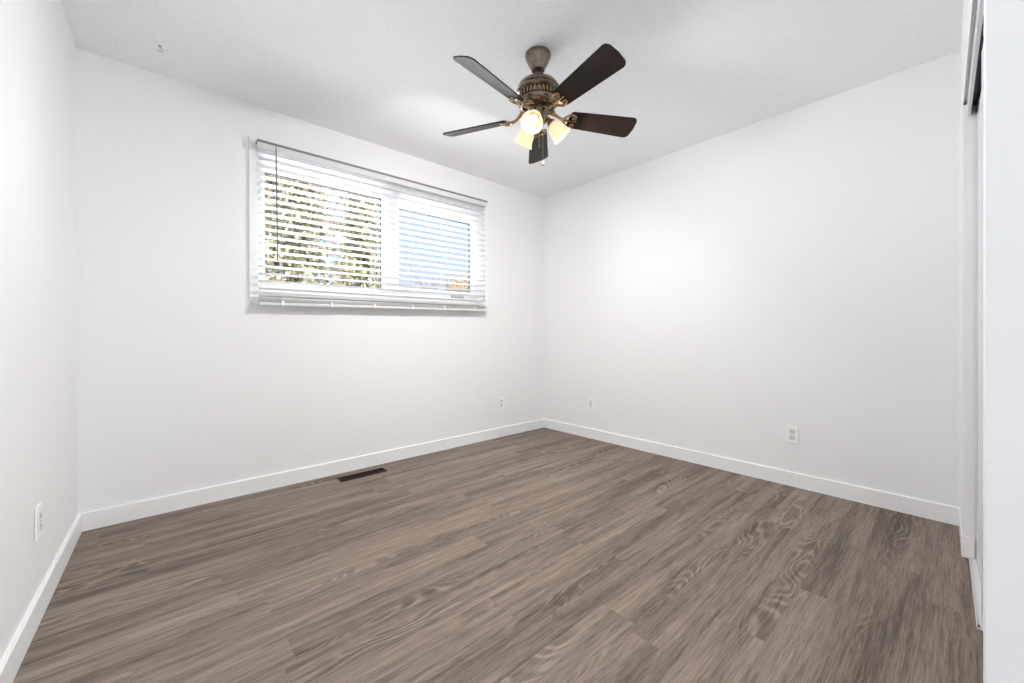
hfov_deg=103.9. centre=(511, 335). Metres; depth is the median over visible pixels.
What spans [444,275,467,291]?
deciduous tree
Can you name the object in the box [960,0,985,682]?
wall
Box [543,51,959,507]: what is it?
wall
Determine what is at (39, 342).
wall
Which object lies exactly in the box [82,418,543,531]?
baseboard
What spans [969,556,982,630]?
floor track
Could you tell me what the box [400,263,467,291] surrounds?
bare tree
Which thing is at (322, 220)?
deciduous tree
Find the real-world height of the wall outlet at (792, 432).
0.115 m
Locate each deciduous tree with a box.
[266,186,347,261]
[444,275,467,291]
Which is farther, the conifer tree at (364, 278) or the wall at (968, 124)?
the conifer tree at (364, 278)
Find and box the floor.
[13,428,982,682]
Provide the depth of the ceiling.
2.08 m
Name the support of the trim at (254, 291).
attached to the wall at (186, 382)
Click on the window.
(261, 247)
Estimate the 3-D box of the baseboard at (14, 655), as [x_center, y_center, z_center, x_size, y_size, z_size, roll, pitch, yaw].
[-1.031,0.947,0.666,0.013,0.092,3.567,0,0,-40]
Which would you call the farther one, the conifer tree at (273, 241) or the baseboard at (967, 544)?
the conifer tree at (273, 241)
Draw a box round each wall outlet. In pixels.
[35,502,41,541]
[498,397,503,408]
[588,397,593,409]
[786,425,798,443]
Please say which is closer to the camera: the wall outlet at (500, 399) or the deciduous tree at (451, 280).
the wall outlet at (500, 399)
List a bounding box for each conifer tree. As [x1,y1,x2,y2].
[265,174,355,285]
[328,193,379,287]
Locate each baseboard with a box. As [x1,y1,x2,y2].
[0,513,81,682]
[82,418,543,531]
[544,419,958,525]
[959,508,974,558]
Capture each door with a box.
[977,94,980,579]
[981,27,983,627]
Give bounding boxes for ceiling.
[60,0,962,197]
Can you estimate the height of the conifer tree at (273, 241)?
5.203 m
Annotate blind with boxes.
[256,139,487,310]
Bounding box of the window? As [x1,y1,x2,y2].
[258,153,482,303]
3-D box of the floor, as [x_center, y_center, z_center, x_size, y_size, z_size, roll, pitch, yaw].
[0.488,1.017,1.442,5.039,0.060,4.706,0,0,-42]
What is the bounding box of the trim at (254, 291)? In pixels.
[248,136,487,308]
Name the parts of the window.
sash, sash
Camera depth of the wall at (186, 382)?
2.43 m
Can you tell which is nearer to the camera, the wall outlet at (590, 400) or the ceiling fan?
the ceiling fan
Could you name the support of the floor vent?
in the floor
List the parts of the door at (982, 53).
panel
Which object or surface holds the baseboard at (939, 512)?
attached to the wall at (800, 267)
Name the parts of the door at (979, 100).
rail, rail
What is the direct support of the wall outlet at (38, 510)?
attached to the wall at (39, 342)
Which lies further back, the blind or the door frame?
the blind
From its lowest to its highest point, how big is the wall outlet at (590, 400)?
0.115 m
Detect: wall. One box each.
[0,0,77,661]
[76,48,543,512]
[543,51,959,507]
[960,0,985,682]
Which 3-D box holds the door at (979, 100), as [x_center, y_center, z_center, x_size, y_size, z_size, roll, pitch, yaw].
[1.745,-0.012,1.476,0.769,1.963,0.013,0,0,-43]
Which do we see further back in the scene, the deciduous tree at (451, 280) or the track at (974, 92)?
the deciduous tree at (451, 280)
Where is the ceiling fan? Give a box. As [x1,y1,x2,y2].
[443,43,636,165]
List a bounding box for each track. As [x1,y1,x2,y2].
[967,0,983,115]
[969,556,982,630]
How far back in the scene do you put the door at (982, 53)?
1.34 m
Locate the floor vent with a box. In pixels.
[337,468,387,481]
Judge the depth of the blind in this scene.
2.90 m
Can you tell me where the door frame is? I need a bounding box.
[986,0,1023,682]

